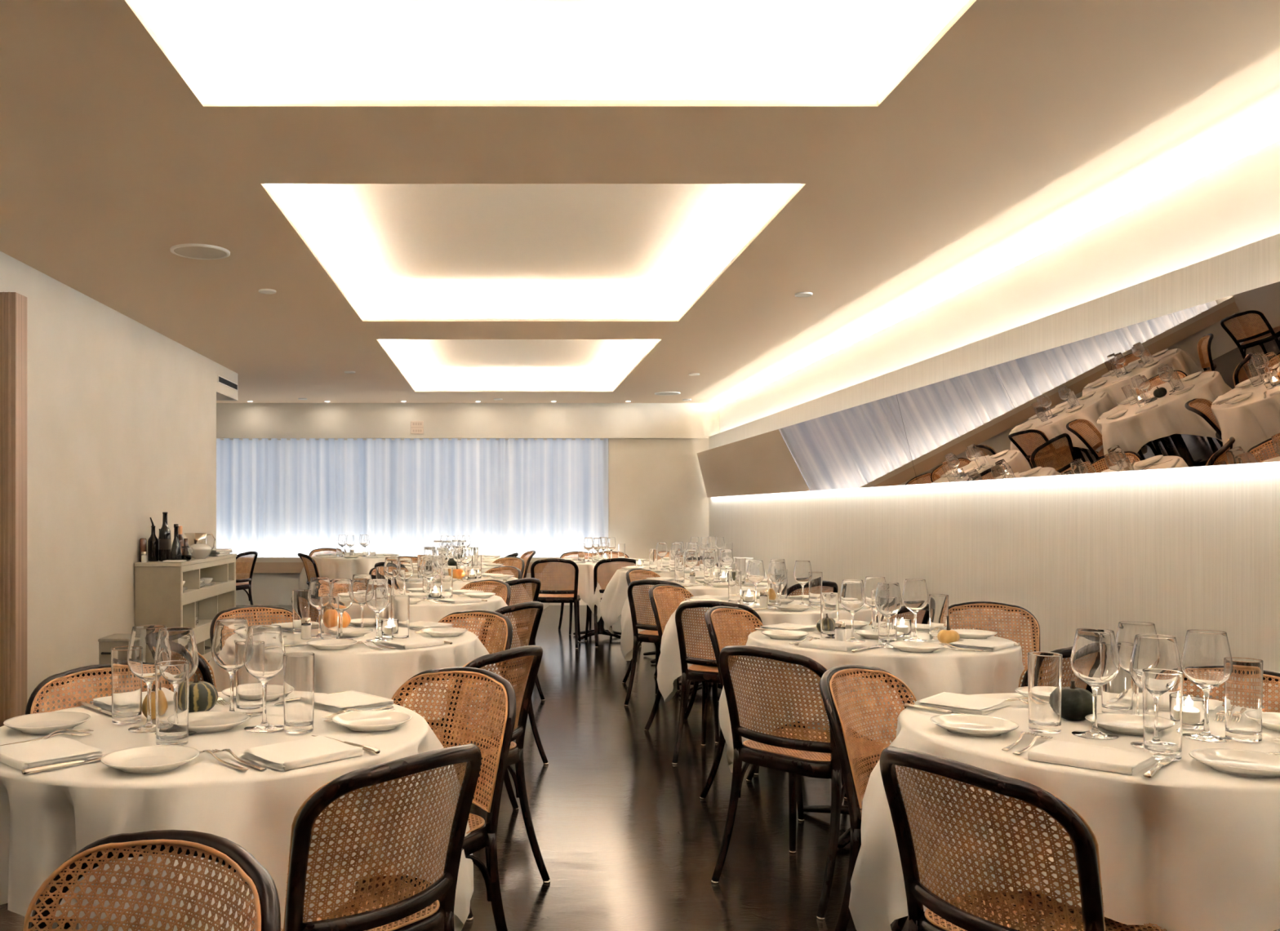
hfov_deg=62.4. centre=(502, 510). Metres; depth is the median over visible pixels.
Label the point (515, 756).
cane chair
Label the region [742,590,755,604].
votive candle
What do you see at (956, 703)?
napkin
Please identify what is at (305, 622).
salt shaker
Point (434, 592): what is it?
votive candle
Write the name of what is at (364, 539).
wine glass
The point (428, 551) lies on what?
wine glass
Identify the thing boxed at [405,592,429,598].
bread plate
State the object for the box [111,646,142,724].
water glass
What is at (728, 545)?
water glass
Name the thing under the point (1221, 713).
fork
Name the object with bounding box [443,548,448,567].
water glass
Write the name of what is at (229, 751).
fork
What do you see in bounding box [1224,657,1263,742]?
water glass
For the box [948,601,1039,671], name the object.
cane chair
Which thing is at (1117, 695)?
water glass
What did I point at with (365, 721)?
bread plate
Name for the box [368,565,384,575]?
cane chair
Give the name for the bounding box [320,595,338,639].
water glass
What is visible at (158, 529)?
slim bottle
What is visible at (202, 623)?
shelf
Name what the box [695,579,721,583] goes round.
bread plate
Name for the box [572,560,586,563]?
napkin
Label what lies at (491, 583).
cane chair
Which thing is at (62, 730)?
fork
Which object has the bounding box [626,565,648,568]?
napkin
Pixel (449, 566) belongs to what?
bread plate
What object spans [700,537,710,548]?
wine glass
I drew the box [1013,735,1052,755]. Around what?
fork
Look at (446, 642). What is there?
table knife
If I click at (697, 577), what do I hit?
bread plate
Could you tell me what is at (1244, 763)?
bread plate
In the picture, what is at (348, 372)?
recessed light
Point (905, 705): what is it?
table knife
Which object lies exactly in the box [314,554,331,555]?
bread plate
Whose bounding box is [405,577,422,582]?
napkin
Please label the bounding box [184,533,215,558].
pitcher
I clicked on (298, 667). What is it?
water glass
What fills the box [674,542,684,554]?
wine glass
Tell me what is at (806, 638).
fork
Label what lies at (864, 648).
table knife
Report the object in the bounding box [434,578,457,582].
bread plate
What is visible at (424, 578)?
water glass
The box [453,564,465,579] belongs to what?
pumpkin
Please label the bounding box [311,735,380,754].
table knife
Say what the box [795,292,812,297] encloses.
recessed light
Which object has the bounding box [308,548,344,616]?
cane chair
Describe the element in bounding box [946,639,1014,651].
napkin
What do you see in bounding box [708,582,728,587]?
bread plate
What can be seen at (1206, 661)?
wine glass
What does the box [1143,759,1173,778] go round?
table knife
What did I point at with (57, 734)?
fork
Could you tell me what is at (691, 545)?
wine glass
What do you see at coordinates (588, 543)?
wine glass
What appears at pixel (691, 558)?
wine glass
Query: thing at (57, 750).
napkin
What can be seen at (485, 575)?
napkin
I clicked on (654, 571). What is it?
napkin
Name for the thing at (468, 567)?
napkin
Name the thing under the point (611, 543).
wine glass
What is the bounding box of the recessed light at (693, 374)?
[688,373,699,375]
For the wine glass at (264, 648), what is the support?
on the tablecloth at (48, 817)
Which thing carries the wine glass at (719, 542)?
on the tablecloth at (659, 562)
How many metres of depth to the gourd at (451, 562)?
9.09 m
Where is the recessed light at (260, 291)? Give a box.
[258,288,275,293]
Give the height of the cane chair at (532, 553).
0.818 m
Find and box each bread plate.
[3,711,90,734]
[100,745,199,774]
[188,711,249,733]
[222,684,283,702]
[306,639,357,650]
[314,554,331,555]
[332,710,412,732]
[338,627,373,637]
[342,555,359,558]
[350,618,375,627]
[382,554,399,556]
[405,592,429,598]
[406,587,422,592]
[409,598,423,604]
[422,627,467,637]
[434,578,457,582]
[442,565,456,568]
[464,592,495,598]
[483,564,503,567]
[484,555,500,558]
[488,574,513,579]
[621,567,643,570]
[642,578,668,581]
[659,564,669,568]
[673,569,696,573]
[686,575,703,579]
[688,598,723,601]
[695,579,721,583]
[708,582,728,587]
[735,557,753,559]
[741,593,759,599]
[759,599,794,604]
[760,630,808,639]
[773,604,811,612]
[838,620,870,629]
[853,630,903,639]
[888,641,943,653]
[929,714,1018,737]
[951,629,996,639]
[1014,686,1092,697]
[1084,713,1143,736]
[1189,748,1279,778]
[1262,712,1279,732]
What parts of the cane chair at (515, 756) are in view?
leg, seat frame, rail, frame, leg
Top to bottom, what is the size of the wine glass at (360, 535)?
0.233 m
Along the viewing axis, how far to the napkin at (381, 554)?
11.55 m
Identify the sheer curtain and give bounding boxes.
[216,438,387,557]
[387,438,608,557]
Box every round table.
[573,616,621,640]
[643,651,655,663]
[678,680,720,697]
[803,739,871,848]
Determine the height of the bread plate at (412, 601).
0.022 m
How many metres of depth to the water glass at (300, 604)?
4.21 m
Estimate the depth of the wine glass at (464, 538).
10.82 m
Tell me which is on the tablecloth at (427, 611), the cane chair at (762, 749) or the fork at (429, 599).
the fork at (429, 599)
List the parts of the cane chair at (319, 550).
frame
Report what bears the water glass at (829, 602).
on the tablecloth at (926, 675)
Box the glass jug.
[181,546,193,561]
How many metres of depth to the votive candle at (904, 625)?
4.10 m
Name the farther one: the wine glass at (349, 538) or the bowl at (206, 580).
the wine glass at (349, 538)
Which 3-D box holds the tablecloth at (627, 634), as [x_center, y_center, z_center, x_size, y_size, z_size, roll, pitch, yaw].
[1.417,0.766,7.168,1.017,0.532,1.018,0,0,-42]
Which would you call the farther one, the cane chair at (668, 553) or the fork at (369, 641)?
the cane chair at (668, 553)
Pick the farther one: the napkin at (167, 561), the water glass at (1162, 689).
the napkin at (167, 561)
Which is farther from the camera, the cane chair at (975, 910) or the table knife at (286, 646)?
the table knife at (286, 646)
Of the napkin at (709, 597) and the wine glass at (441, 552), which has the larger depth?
the wine glass at (441, 552)
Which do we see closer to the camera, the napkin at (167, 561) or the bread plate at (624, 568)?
the napkin at (167, 561)
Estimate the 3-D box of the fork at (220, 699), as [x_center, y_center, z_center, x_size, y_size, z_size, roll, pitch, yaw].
[-0.770,0.489,2.734,0.024,0.017,0.210,0,0,-42]
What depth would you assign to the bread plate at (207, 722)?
2.43 m
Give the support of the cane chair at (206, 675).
on the floor
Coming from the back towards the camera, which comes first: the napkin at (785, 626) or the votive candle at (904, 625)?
the napkin at (785, 626)
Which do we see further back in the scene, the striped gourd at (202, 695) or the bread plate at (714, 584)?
the bread plate at (714, 584)
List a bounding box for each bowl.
[188,543,212,559]
[200,577,213,583]
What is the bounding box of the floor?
[0,605,1083,930]
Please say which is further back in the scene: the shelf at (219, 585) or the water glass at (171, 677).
the shelf at (219, 585)
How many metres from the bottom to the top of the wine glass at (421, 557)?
0.233 m
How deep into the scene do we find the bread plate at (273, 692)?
2.79 m
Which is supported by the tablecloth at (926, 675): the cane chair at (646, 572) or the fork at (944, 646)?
the fork at (944, 646)
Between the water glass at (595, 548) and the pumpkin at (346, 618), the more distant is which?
the water glass at (595, 548)
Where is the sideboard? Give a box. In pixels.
[134,554,236,662]
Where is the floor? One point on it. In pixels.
(627, 840)
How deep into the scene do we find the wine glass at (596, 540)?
9.98 m
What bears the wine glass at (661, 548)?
on the tablecloth at (615, 596)
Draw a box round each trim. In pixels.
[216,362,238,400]
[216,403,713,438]
[235,557,609,573]
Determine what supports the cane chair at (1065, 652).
on the floor
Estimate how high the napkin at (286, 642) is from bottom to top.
0.018 m
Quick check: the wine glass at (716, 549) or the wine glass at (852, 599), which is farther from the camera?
the wine glass at (716, 549)
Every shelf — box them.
[182,580,231,593]
[195,619,213,626]
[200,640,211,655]
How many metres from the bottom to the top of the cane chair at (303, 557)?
0.818 m
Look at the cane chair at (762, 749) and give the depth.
3.35 m
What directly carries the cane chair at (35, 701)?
on the floor
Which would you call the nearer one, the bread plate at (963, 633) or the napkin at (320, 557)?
the bread plate at (963, 633)
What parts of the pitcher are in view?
handle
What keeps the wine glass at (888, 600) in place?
on the tablecloth at (926, 675)
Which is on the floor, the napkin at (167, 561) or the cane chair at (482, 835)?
the cane chair at (482, 835)
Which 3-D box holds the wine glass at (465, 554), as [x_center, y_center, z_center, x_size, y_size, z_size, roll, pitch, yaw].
[-0.266,0.383,7.524,0.095,0.233,0.095,0,0,-15]
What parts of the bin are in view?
lid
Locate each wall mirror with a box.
[696,394,917,497]
[896,281,1279,484]
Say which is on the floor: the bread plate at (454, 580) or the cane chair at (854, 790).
the cane chair at (854, 790)
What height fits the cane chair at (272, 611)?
0.818 m
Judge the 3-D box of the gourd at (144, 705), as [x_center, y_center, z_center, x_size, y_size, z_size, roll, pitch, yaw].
[-0.835,0.458,2.500,0.055,0.082,0.055,0,0,38]
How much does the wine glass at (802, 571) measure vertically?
0.233 m
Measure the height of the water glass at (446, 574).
0.175 m
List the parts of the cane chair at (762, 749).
leg, frame, rail, leg, seat frame, leg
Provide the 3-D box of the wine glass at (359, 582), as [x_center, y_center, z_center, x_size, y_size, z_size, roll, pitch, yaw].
[-0.580,0.383,4.300,0.095,0.233,0.095,0,0,-24]
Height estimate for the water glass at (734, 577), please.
0.175 m
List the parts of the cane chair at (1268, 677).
frame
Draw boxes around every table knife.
[22,757,102,775]
[77,701,111,715]
[274,691,346,705]
[284,644,307,647]
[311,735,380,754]
[444,640,452,644]
[682,585,700,587]
[755,628,770,631]
[851,645,879,653]
[903,703,971,715]
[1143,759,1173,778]
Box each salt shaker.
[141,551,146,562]
[301,617,311,639]
[689,572,695,584]
[759,591,767,607]
[835,621,845,641]
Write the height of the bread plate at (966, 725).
0.022 m
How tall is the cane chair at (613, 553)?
0.818 m
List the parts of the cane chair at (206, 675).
frame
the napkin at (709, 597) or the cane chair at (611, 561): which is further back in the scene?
the cane chair at (611, 561)
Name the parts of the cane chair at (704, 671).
leg, seat frame, leg, rail, frame, leg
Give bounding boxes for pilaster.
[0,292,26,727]
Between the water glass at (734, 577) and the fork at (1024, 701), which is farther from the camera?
the water glass at (734, 577)
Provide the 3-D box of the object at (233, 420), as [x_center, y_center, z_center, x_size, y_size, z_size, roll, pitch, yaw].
[-0.905,-1.188,13.838,7.390,0.465,0.085,0,0,0]
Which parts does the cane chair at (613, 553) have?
leg, frame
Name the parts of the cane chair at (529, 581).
frame, rail, leg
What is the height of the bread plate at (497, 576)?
0.022 m
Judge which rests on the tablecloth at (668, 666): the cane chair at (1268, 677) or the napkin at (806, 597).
the napkin at (806, 597)
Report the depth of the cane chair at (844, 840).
4.17 m
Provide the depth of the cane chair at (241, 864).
1.39 m
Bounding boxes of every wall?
[0,251,216,712]
[235,404,724,605]
[708,233,1279,712]
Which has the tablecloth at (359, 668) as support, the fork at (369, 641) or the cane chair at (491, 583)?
the fork at (369, 641)
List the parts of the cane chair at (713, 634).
leg, frame, leg, leg, leg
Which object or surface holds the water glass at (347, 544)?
on the tablecloth at (339, 567)
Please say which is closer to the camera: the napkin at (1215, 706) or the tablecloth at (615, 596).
the napkin at (1215, 706)
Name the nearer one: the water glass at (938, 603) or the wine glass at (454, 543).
the water glass at (938, 603)
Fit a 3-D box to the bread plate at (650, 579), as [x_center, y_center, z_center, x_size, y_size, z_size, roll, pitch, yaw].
[1.051,0.488,7.174,0.183,0.022,0.183,0,0,-41]
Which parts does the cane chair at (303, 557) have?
frame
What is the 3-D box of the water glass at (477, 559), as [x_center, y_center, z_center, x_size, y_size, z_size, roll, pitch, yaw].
[-0.189,0.412,7.533,0.070,0.175,0.070,0,0,-35]
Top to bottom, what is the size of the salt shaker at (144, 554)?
0.082 m
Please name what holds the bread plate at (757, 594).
on the tablecloth at (668, 666)
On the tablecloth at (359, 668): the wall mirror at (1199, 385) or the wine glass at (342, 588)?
the wine glass at (342, 588)
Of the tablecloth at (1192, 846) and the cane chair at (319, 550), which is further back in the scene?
the cane chair at (319, 550)
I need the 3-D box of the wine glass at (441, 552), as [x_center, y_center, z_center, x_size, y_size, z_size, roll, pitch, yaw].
[-0.433,0.383,7.438,0.095,0.233,0.095,0,0,-10]
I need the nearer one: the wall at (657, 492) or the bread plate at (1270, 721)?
the bread plate at (1270, 721)
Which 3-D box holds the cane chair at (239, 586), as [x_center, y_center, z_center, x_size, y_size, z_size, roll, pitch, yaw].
[-2.893,0.841,11.135,0.538,0.818,0.459,0,0,20]
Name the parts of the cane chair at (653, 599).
leg, frame, leg, leg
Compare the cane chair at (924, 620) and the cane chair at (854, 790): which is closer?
the cane chair at (854, 790)
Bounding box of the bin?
[97,634,142,697]
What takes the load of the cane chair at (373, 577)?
on the floor
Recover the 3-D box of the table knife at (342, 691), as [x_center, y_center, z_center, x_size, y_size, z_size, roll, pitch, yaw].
[-0.503,0.493,2.745,0.232,0.010,0.019,0,0,-45]
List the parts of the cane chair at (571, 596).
frame, rail, seat frame, leg, leg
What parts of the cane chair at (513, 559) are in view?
frame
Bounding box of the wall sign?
[410,421,423,434]
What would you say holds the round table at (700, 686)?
on the floor
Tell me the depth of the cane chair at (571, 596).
9.49 m
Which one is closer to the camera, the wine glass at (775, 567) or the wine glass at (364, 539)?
the wine glass at (775, 567)
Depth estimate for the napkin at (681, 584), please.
6.86 m
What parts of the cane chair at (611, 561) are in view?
leg, leg, frame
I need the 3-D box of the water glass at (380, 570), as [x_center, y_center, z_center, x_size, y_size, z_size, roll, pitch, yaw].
[-0.693,0.412,5.989,0.070,0.175,0.070,0,0,-4]
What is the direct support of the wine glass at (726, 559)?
on the tablecloth at (627, 634)
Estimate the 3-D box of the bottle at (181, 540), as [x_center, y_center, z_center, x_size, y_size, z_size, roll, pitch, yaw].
[-2.503,0.255,8.100,0.068,0.268,0.068,0,0,0]
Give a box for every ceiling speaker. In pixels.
[169,243,230,259]
[654,391,679,395]
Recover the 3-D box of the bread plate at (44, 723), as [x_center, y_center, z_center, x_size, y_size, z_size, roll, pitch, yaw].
[-1.039,0.488,2.382,0.183,0.022,0.183,0,0,4]
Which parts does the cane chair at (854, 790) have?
leg, frame, leg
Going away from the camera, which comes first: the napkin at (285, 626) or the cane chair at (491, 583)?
the napkin at (285, 626)
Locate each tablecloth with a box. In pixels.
[0,692,473,930]
[200,623,503,737]
[297,555,401,590]
[315,591,521,687]
[387,574,529,643]
[412,557,507,565]
[413,564,514,577]
[539,559,648,622]
[600,567,735,634]
[620,578,788,661]
[657,559,767,579]
[657,596,871,725]
[719,625,1026,773]
[848,693,1279,930]
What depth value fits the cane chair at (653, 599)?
5.97 m
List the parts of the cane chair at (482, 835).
seat frame, frame, rail, leg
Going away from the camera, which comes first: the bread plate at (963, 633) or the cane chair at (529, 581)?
the bread plate at (963, 633)
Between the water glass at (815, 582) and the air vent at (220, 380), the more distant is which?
the air vent at (220, 380)
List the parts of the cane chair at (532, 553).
frame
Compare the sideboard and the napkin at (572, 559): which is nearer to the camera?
the sideboard
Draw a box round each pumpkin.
[318,611,351,628]
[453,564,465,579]
[937,616,959,644]
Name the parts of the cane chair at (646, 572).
leg, frame, leg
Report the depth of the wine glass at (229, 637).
2.48 m
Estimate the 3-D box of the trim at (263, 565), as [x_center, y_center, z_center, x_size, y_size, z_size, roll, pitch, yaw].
[-1.597,0.718,13.810,6.005,0.205,0.380,0,0,0]
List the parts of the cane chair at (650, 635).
leg, seat frame, rail, frame, leg, leg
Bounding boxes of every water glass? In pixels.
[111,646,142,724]
[155,660,189,746]
[195,603,198,626]
[235,666,262,716]
[283,652,314,734]
[292,589,309,634]
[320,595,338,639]
[336,540,342,556]
[344,541,351,558]
[362,544,368,555]
[368,540,375,555]
[374,587,391,631]
[375,566,387,581]
[391,595,409,639]
[392,569,404,595]
[417,555,423,578]
[422,576,434,593]
[432,556,443,582]
[440,568,453,599]
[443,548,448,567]
[457,562,465,577]
[471,542,478,547]
[471,547,478,566]
[471,555,481,578]
[577,543,585,561]
[591,544,599,563]
[602,548,608,559]
[617,543,625,562]
[648,549,657,569]
[669,550,677,572]
[674,557,684,582]
[680,548,685,567]
[699,549,706,571]
[702,543,709,549]
[703,559,714,586]
[714,556,720,579]
[725,542,732,549]
[728,571,741,604]
[734,558,745,584]
[767,573,781,609]
[781,568,787,599]
[808,572,822,606]
[820,592,839,639]
[871,608,878,630]
[877,611,897,644]
[928,594,948,641]
[1027,652,1062,733]
[1101,667,1133,714]
[1142,668,1182,761]
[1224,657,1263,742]
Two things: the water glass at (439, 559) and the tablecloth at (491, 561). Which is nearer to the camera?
the water glass at (439, 559)
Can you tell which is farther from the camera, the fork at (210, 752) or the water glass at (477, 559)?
the water glass at (477, 559)
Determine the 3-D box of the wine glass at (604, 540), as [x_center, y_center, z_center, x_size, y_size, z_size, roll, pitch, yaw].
[0.992,0.383,10.297,0.095,0.233,0.095,0,0,40]
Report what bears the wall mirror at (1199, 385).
attached to the wall at (1178, 550)
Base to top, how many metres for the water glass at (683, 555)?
0.175 m
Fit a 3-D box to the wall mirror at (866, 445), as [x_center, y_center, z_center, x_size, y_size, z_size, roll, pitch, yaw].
[2.639,-0.463,10.240,0.185,0.587,6.956,0,0,0]
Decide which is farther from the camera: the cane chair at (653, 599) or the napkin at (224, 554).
the napkin at (224, 554)
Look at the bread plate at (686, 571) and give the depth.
8.29 m
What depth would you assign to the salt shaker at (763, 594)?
5.39 m
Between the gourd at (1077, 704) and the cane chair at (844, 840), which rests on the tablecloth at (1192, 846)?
the gourd at (1077, 704)
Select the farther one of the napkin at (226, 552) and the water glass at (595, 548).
the water glass at (595, 548)
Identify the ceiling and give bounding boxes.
[0,0,1279,404]
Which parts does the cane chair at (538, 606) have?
frame, rail, seat frame, leg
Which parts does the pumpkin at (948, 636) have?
stem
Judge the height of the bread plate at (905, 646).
0.022 m
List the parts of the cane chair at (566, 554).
leg, leg, frame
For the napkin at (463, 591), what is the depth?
6.22 m
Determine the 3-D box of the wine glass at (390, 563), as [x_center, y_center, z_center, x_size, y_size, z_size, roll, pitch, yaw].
[-0.625,0.383,5.889,0.095,0.233,0.095,0,0,45]
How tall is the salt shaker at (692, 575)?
0.082 m
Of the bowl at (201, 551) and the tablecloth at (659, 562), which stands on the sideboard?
the bowl at (201, 551)
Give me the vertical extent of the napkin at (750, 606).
0.018 m
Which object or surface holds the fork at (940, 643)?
on the tablecloth at (926, 675)
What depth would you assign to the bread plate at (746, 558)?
10.51 m
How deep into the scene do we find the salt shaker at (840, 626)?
3.92 m
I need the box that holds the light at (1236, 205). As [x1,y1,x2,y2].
[719,140,1279,433]
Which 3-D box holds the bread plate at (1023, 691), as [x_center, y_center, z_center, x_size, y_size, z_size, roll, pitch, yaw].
[1.444,0.488,2.739,0.183,0.022,0.183,0,0,11]
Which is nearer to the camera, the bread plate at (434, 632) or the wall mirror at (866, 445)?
the bread plate at (434, 632)
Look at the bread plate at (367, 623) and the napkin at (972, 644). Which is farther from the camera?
the bread plate at (367, 623)
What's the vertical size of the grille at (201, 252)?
0.001 m
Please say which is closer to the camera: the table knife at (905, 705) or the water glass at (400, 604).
the table knife at (905, 705)
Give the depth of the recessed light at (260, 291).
6.72 m
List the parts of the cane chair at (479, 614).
seat frame, frame, leg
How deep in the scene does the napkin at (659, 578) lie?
7.42 m
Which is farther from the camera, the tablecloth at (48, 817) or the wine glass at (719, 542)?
the wine glass at (719, 542)
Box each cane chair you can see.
[22,830,280,930]
[25,663,155,929]
[189,653,217,690]
[209,605,292,646]
[235,551,259,624]
[281,743,481,930]
[290,596,319,622]
[297,553,319,621]
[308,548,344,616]
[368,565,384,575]
[370,574,391,587]
[374,562,384,575]
[391,667,515,930]
[398,556,417,563]
[426,609,519,810]
[435,645,550,921]
[460,579,511,606]
[480,601,548,777]
[484,566,521,579]
[491,577,545,701]
[492,556,524,645]
[500,552,518,566]
[516,551,535,588]
[530,558,581,648]
[558,551,612,635]
[584,558,641,648]
[585,551,629,628]
[622,568,679,691]
[624,579,719,713]
[644,584,719,744]
[657,551,669,560]
[671,600,786,775]
[699,606,847,822]
[711,645,888,920]
[786,581,838,596]
[800,604,928,755]
[819,665,1061,930]
[880,746,1167,930]
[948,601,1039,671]
[1017,646,1092,693]
[1182,670,1279,712]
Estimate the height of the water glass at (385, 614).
0.175 m
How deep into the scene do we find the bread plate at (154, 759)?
2.06 m
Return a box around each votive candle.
[381,618,391,638]
[429,586,440,599]
[467,569,475,580]
[601,554,608,559]
[635,560,643,567]
[718,572,728,582]
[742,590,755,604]
[897,618,911,637]
[1182,695,1204,730]
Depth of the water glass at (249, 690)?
2.53 m
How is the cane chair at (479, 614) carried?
on the floor
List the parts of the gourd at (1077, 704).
stem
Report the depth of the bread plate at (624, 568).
8.69 m
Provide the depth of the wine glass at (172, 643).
2.30 m
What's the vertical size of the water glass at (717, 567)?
0.175 m
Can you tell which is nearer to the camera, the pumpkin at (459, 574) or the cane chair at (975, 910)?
the cane chair at (975, 910)
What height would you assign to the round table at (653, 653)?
0.738 m
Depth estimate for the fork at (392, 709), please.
2.46 m
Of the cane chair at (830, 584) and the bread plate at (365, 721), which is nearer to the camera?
the bread plate at (365, 721)
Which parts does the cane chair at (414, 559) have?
frame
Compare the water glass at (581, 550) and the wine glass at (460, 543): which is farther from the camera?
the water glass at (581, 550)
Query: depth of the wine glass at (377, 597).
3.97 m
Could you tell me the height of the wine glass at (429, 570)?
0.233 m
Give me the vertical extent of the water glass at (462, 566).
0.175 m
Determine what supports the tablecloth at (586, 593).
on the round table at (601, 630)
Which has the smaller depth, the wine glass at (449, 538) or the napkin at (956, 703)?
the napkin at (956, 703)
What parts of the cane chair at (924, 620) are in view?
frame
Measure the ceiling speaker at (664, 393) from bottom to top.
0.012 m
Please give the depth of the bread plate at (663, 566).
9.04 m
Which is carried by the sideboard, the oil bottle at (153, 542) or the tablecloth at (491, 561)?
the oil bottle at (153, 542)
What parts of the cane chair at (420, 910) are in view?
rail, seat frame, leg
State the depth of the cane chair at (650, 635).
6.67 m
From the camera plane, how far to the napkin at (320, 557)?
10.99 m
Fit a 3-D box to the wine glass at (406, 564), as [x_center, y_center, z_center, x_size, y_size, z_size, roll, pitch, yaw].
[-0.542,0.383,5.779,0.095,0.233,0.095,0,0,-33]
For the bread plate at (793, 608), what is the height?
0.022 m
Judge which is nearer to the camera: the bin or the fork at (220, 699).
the fork at (220, 699)
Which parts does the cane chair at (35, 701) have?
leg, frame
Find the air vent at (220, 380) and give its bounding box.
[217,374,238,391]
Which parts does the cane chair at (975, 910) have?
leg, rail, seat frame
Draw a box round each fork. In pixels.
[0,728,93,746]
[44,733,92,739]
[199,750,248,771]
[211,749,266,770]
[217,696,230,706]
[321,706,393,719]
[323,708,395,722]
[356,641,382,649]
[358,640,395,648]
[422,599,449,604]
[789,636,819,644]
[939,643,984,651]
[943,646,975,651]
[1001,732,1038,751]
[1006,698,1028,704]
[1007,697,1028,701]
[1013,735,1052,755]
[1213,711,1225,722]
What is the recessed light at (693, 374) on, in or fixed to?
in the ceiling
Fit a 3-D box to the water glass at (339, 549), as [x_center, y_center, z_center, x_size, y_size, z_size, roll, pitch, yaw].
[-1.765,0.412,11.282,0.070,0.175,0.070,0,0,43]
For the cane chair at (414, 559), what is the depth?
9.88 m
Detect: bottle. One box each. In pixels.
[139,537,146,562]
[147,517,158,561]
[158,528,160,560]
[159,512,171,561]
[170,524,182,560]
[177,526,184,551]
[184,538,188,546]
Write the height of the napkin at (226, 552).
0.018 m
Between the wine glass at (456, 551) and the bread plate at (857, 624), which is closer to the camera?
the bread plate at (857, 624)
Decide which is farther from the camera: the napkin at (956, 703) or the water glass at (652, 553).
the water glass at (652, 553)
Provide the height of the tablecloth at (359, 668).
0.532 m
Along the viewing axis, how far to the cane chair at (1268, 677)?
2.81 m
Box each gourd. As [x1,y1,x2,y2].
[141,684,155,719]
[188,675,217,713]
[448,558,457,566]
[816,619,821,633]
[1061,680,1093,720]
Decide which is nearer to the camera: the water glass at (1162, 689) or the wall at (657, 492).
the water glass at (1162, 689)
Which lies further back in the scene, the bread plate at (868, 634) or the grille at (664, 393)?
the grille at (664, 393)
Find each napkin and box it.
[0,736,105,771]
[91,691,152,711]
[163,560,186,562]
[208,553,230,556]
[209,551,232,554]
[210,548,231,552]
[236,735,364,771]
[271,622,319,631]
[283,638,298,645]
[313,690,394,712]
[315,555,337,558]
[367,555,390,558]
[375,553,391,555]
[377,637,444,649]
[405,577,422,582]
[408,621,453,630]
[436,597,481,604]
[452,589,484,595]
[466,565,495,568]
[470,577,502,582]
[481,557,494,559]
[481,573,502,577]
[558,558,577,560]
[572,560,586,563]
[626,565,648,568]
[646,577,675,581]
[648,569,662,573]
[675,582,695,586]
[690,595,728,600]
[702,569,731,573]
[741,582,767,587]
[743,604,762,608]
[760,622,817,631]
[786,595,808,600]
[798,639,867,652]
[816,604,866,611]
[911,623,929,632]
[915,692,1009,715]
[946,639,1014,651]
[1022,739,1156,775]
[1133,693,1223,715]
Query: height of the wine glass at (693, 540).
0.233 m
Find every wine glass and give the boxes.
[127,625,166,733]
[154,627,198,736]
[211,618,250,716]
[243,625,285,733]
[307,577,330,639]
[328,578,354,639]
[337,535,346,556]
[346,535,355,546]
[351,574,373,631]
[359,534,367,556]
[360,535,368,557]
[364,579,390,642]
[383,557,398,595]
[396,558,413,595]
[417,555,432,597]
[421,557,438,599]
[423,546,435,556]
[432,540,442,551]
[435,547,448,566]
[440,536,447,541]
[441,541,452,555]
[447,536,455,542]
[451,540,457,552]
[452,546,464,577]
[457,535,464,540]
[457,540,466,546]
[459,546,472,580]
[462,536,470,546]
[583,537,592,562]
[592,537,602,550]
[600,537,607,554]
[606,537,616,562]
[656,542,667,571]
[671,542,682,557]
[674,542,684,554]
[684,549,697,584]
[687,542,698,571]
[689,537,699,546]
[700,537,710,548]
[702,550,716,585]
[706,548,719,564]
[708,536,715,548]
[715,537,724,556]
[719,549,733,582]
[746,560,764,605]
[768,561,786,584]
[770,559,786,573]
[793,560,812,606]
[839,579,866,643]
[863,577,885,635]
[874,582,902,648]
[902,579,928,642]
[1070,628,1119,740]
[1115,622,1156,715]
[1128,634,1182,749]
[1181,630,1232,742]
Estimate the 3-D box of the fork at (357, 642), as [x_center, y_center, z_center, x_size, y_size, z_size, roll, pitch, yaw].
[-0.499,0.489,3.816,0.024,0.017,0.210,0,0,-39]
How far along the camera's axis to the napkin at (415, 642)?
3.83 m
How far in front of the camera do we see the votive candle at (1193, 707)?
2.37 m
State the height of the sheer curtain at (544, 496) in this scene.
1.632 m
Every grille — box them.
[173,246,226,258]
[656,392,678,395]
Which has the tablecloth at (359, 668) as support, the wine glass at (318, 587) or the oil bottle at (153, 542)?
the wine glass at (318, 587)
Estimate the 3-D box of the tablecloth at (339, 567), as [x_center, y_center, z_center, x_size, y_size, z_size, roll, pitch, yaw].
[-1.584,0.766,11.302,1.010,0.532,1.024,0,0,27]
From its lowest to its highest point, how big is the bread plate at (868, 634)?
0.022 m
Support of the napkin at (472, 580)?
on the tablecloth at (457, 585)
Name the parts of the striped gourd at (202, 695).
stem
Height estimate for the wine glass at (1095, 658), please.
0.233 m
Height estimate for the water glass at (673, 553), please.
0.175 m
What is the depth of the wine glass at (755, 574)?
5.47 m
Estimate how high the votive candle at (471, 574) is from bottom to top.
0.074 m
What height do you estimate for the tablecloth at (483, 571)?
0.532 m
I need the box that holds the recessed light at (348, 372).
[344,371,355,373]
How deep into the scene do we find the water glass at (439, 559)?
7.30 m
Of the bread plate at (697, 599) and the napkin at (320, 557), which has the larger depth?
the napkin at (320, 557)
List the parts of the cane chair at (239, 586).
seat frame, rail, frame, leg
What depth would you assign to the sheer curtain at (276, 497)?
13.88 m
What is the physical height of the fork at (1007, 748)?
0.017 m
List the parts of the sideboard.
panel, rail, rail, rail, rail, panel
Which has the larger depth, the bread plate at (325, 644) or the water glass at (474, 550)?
the water glass at (474, 550)
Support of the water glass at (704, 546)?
on the tablecloth at (659, 562)

